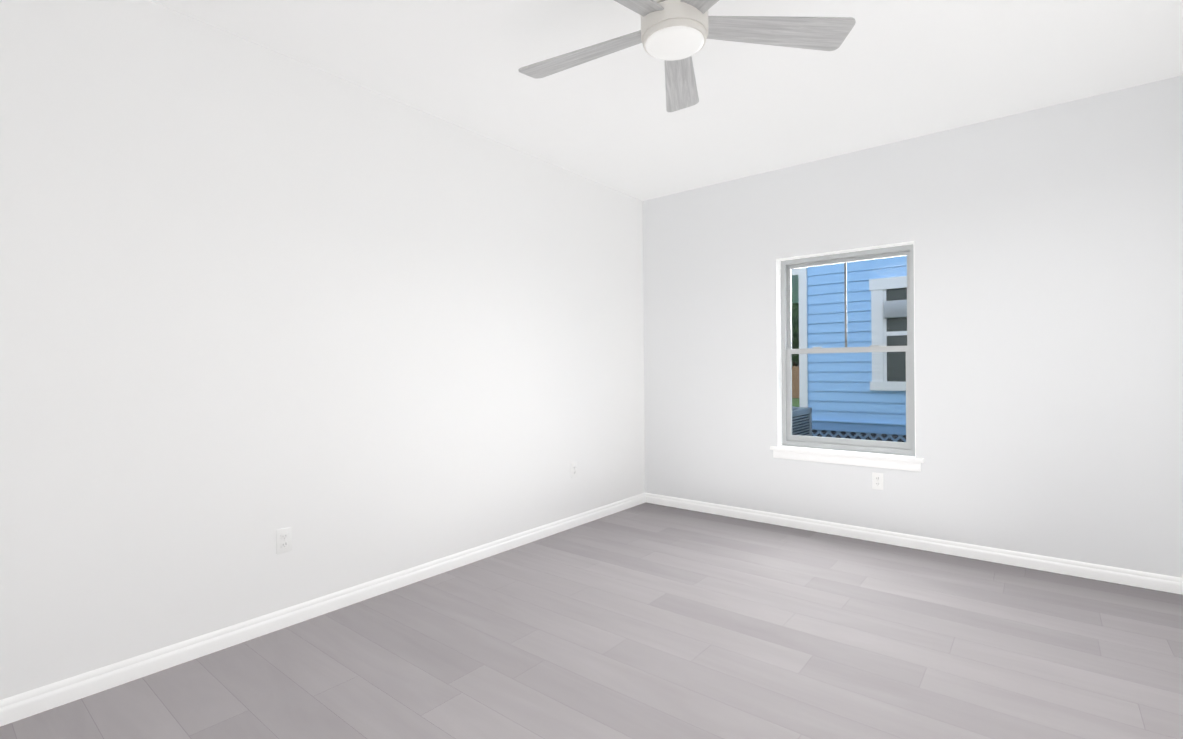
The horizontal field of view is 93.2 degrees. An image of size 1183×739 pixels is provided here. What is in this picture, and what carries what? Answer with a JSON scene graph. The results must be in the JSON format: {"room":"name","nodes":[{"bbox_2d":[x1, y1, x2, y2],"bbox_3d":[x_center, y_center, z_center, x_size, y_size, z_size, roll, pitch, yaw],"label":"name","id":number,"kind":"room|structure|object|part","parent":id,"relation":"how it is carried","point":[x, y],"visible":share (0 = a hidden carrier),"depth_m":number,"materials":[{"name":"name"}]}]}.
{"room":"empty bedroom","nodes":[
{"label":"empty bedroom","id":0,"kind":"room"},
{"bbox_2d":[0,0,644,699],"bbox_3d":[-1.279,-0.144,3.049,0.160,2.740,5.710,0,0,39],"label":"wall","id":1,"kind":"structure","parent":0,"point":[256,296],"depth_m":2.59,"materials":[{"name":"white paint"}]},
{"bbox_2d":[276,527,291,553],"bbox_3d":[-1.468,0.817,2.672,0.009,0.115,0.070,0,0,39],"label":"electrical outlet","id":2,"kind":"object","parent":1,"relation":"attached to","point":[283,540],"visible":1,"depth_m":2.67,"materials":[{"name":"white plastic"}]},
{"bbox_2d":[0,493,645,726],"bbox_3d":[-1.199,1.183,2.997,0.016,0.085,5.390,0,0,39],"label":"baseboard","id":3,"kind":"structure","parent":1,"relation":"attached to","point":[40,699],"depth_m":2.56,"materials":[{"name":"white paint"}]},
{"bbox_2d":[571,462,576,477],"bbox_3d":[-0.133,0.778,4.324,0.009,0.115,0.070,0,0,39],"label":"electrical outlet","id":4,"kind":"object","parent":1,"relation":"attached to","point":[573,470],"visible":1,"depth_m":4.32,"materials":[{"name":"white plastic"}]},
{"bbox_2d":[0,502,1182,738],"bbox_3d":[0.131,1.267,1.923,3.753,0.100,5.710,0,0,39],"label":"floor","id":5,"kind":"structure","parent":0,"point":[650,622],"depth_m":2.37,"materials":[{"name":"plastic"}]},
{"bbox_2d":[150,0,1182,200],"bbox_3d":[0.106,-1.583,1.916,3.753,0.120,5.710,0,0,39],"label":"ceiling","id":6,"kind":"structure","parent":0,"point":[888,71],"depth_m":2.86,"materials":[{"name":"white paint"}]},
{"bbox_2d":[518,0,855,111],"bbox_3d":[0.285,-1.380,2.157,1.360,0.290,1.360,0,0,39],"label":"ceiling fan","id":7,"kind":"object","parent":6,"relation":"hanging from","point":[674,35],"visible":1,"depth_m":2.19,"materials":[{"name":"white wood"}]},
{"bbox_3d":[-0.031,-1.327,2.363,0.600,0.006,0.165,0,12,30],"label":"blade","id":8,"kind":"part","parent":7,"relation":"part of","materials":[{"name":"grey wood"}]},
{"bbox_3d":[0.019,-1.326,1.889,0.600,0.006,0.165,-1,12,-42],"label":"blade","id":9,"kind":"part","parent":7,"relation":"part of","materials":[{"name":"grey wood"}]},
{"label":"blade","id":10,"kind":"part","parent":7,"relation":"part of","materials":[{"name":"grey wood"}]},
{"label":"blade","id":11,"kind":"part","parent":7,"relation":"part of","materials":[{"name":"grey wood"}]},
{"label":"blade","id":12,"kind":"part","parent":7,"relation":"part of","materials":[{"name":"grey wood"}]},
{"bbox_2d":[643,75,1182,577],"bbox_3d":[1.925,-0.174,4.027,3.593,2.740,0.160,0,0,39],"label":"wall","id":13,"kind":"structure","parent":0,"point":[1047,331],"depth_m":3.50,"materials":[{"name":"white paint"}]},
{"bbox_2d":[776,241,915,457],"bbox_3d":[1.823,-0.133,4.062,0.937,1.449,0.084,0,0,39],"label":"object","id":14,"kind":"object","parent":13,"relation":"attached to","point":[779,364],"visible":0.71,"depth_m":4.33,"materials":[{"name":"white paint"}]},
{"bbox_2d":[773,450,920,471],"bbox_3d":[1.798,0.650,4.025,0.995,0.061,0.015,0,0,39],"label":"apron","id":15,"kind":"object","parent":13,"relation":"attached to","point":[887,464],"visible":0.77,"depth_m":3.98,"materials":[{"name":"white paint"}]},
{"bbox_2d":[770,445,923,462],"bbox_3d":[1.819,0.606,4.051,1.035,0.027,0.117,0,0,39],"label":"window sill","id":16,"kind":"structure","parent":13,"relation":"attached to","point":[893,457],"depth_m":3.99,"materials":[{"name":"white paint"}]},
{"bbox_2d":[781,244,914,455],"bbox_3d":[1.872,-0.133,4.122,0.935,1.448,0.070,0,0,39],"label":"window","id":17,"kind":"structure","parent":13,"relation":"in","point":[786,263],"depth_m":4.11,"materials":[{"name":"grey plastic"}]},
{"bbox_3d":[1.868,0.193,4.114,0.791,0.631,0.004,0,0,39],"label":"glass","id":18,"kind":"part","parent":17,"relation":"part of","materials":[{"name":"clear glass"}]},
{"bbox_3d":[1.868,0.191,4.114,0.859,0.726,0.024,0,0,39],"label":"window sash","id":19,"kind":"part","parent":17,"relation":"part of","materials":[{"name":"white plastic"}]},
{"bbox_3d":[1.879,-0.472,4.134,0.859,0.694,0.022,0,0,39],"label":"window sash","id":20,"kind":"part","parent":17,"relation":"part of","materials":[{"name":"white plastic"}]},
{"bbox_3d":[1.879,-0.476,4.134,0.803,0.630,0.004,0,0,39],"label":"glass","id":21,"kind":"part","parent":17,"relation":"part of","materials":[{"name":"clear glass"}]},
{"bbox_2d":[872,472,882,489],"bbox_3d":[1.986,0.775,3.879,0.070,0.115,0.009,0,0,39],"label":"electrical outlet","id":22,"kind":"object","parent":13,"relation":"attached to","point":[877,480],"visible":1,"depth_m":3.88,"materials":[{"name":"white plastic"}]},
{"bbox_2d":[645,493,1182,594],"bbox_3d":[1.819,1.155,4.013,3.433,0.085,0.016,0,0,39],"label":"baseboard","id":23,"kind":"structure","parent":13,"relation":"attached to","point":[1154,581],"depth_m":3.61,"materials":[{"name":"white paint"}]},
{"label":"outside","id":24,"kind":"structure","parent":0,"visible":0},
{"bbox_2d":[792,398,799,406],"bbox_3d":[22.037,1.628,42.828,100.000,0.200,85.450,0,0,39],"label":"ground","id":25,"kind":"structure","parent":24,"point":[795,403],"depth_m":28.21,"materials":[{"name":"green plant"}]},
{"bbox_2d":[792,366,798,397],"bbox_3d":[7.076,0.747,35.364,26.121,1.860,0.145,0,0,39],"label":"fence","id":26,"kind":"object","parent":25,"relation":"on","point":[795,391],"depth_m":31.66,"materials":[{"name":"brown wood"}]},
{"bbox_2d":[792,303,798,366],"bbox_3d":[15.083,-5.780,45.233,31.948,14.904,25.714,0,0,39],"label":"trees","id":27,"kind":"object","parent":25,"relation":"on","point":[795,330],"depth_m":33.91,"materials":[{"name":"green plant"}]},
{"bbox_2d":[792,406,811,446],"bbox_3d":[2.069,1.107,6.488,0.890,1.365,0.890,0,0,39],"label":"ac unit","id":28,"kind":"object","parent":25,"relation":"on","point":[805,416],"depth_m":6.32,"materials":[{"name":"grey metal"}]},
{"bbox_3d":[8.690,-0.220,6.956,9.645,3.900,7.000,0,0,39],"label":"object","id":29,"kind":"object","parent":25,"relation":"on","visible":0},
{"bbox_2d":[791,268,798,302],"bbox_3d":[2.602,0.147,9.694,3.270,3.260,3.300,0,0,39],"label":"tree","id":30,"kind":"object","parent":29,"relation":"attached to","point":[795,291],"depth_m":8.52,"materials":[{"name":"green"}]},
{"bbox_2d":[798,267,807,406],"bbox_3d":[2.772,-0.682,7.279,0.102,2.873,0.130,0,0,39],"label":"board","id":31,"kind":"object","parent":29,"relation":"attached to","point":[803,358],"depth_m":7.23,"materials":[{"name":"white wood"}]},
{"bbox_2d":[807,256,906,423],"bbox_3d":[6.472,-0.762,4.232,9.665,2.763,0.016,0,0,39],"label":"siding","id":32,"kind":"object","parent":29,"relation":"attached to","point":[835,336],"depth_m":6.92,"materials":[{"name":"blue wood"}]},
{"bbox_2d":[869,276,906,390],"bbox_3d":[3.760,-0.419,6.401,1.053,1.333,0.053,0,0,39],"label":"house window","id":33,"kind":"structure","parent":32,"relation":"attached to","point":[879,337],"depth_m":6.61,"materials":[{"name":"white wood"}]},
{"bbox_2d":[884,300,906,318],"bbox_3d":[3.569,-0.704,6.519,0.280,0.200,0.070,0,0,39],"label":"window box","id":34,"kind":"object","parent":33,"relation":"attached to","point":[890,311],"depth_m":6.50,"materials":[{"name":"grey metal"}]},
{"bbox_2d":[812,419,905,425],"bbox_3d":[6.516,0.622,4.195,9.565,0.018,0.040,0,0,39],"label":"cap","id":35,"kind":"object","parent":29,"relation":"attached to","point":[859,422],"depth_m":6.81,"materials":[{"name":"blue"}]},
{"bbox_2d":[812,421,905,434],"bbox_3d":[6.521,0.681,4.201,9.565,0.125,0.026,0,0,39],"label":"skirt board","id":36,"kind":"object","parent":29,"relation":"attached to","point":[851,427],"depth_m":6.81,"materials":[{"name":"blue wood"}]},
{"bbox_2d":[812,430,909,455],"bbox_3d":[6.497,1.250,4.230,9.645,1.012,0.022,0,0,39],"label":"lattice","id":37,"kind":"object","parent":29,"relation":"attached to","point":[877,436],"depth_m":6.82,"materials":[{"name":"grey"}]}
]}

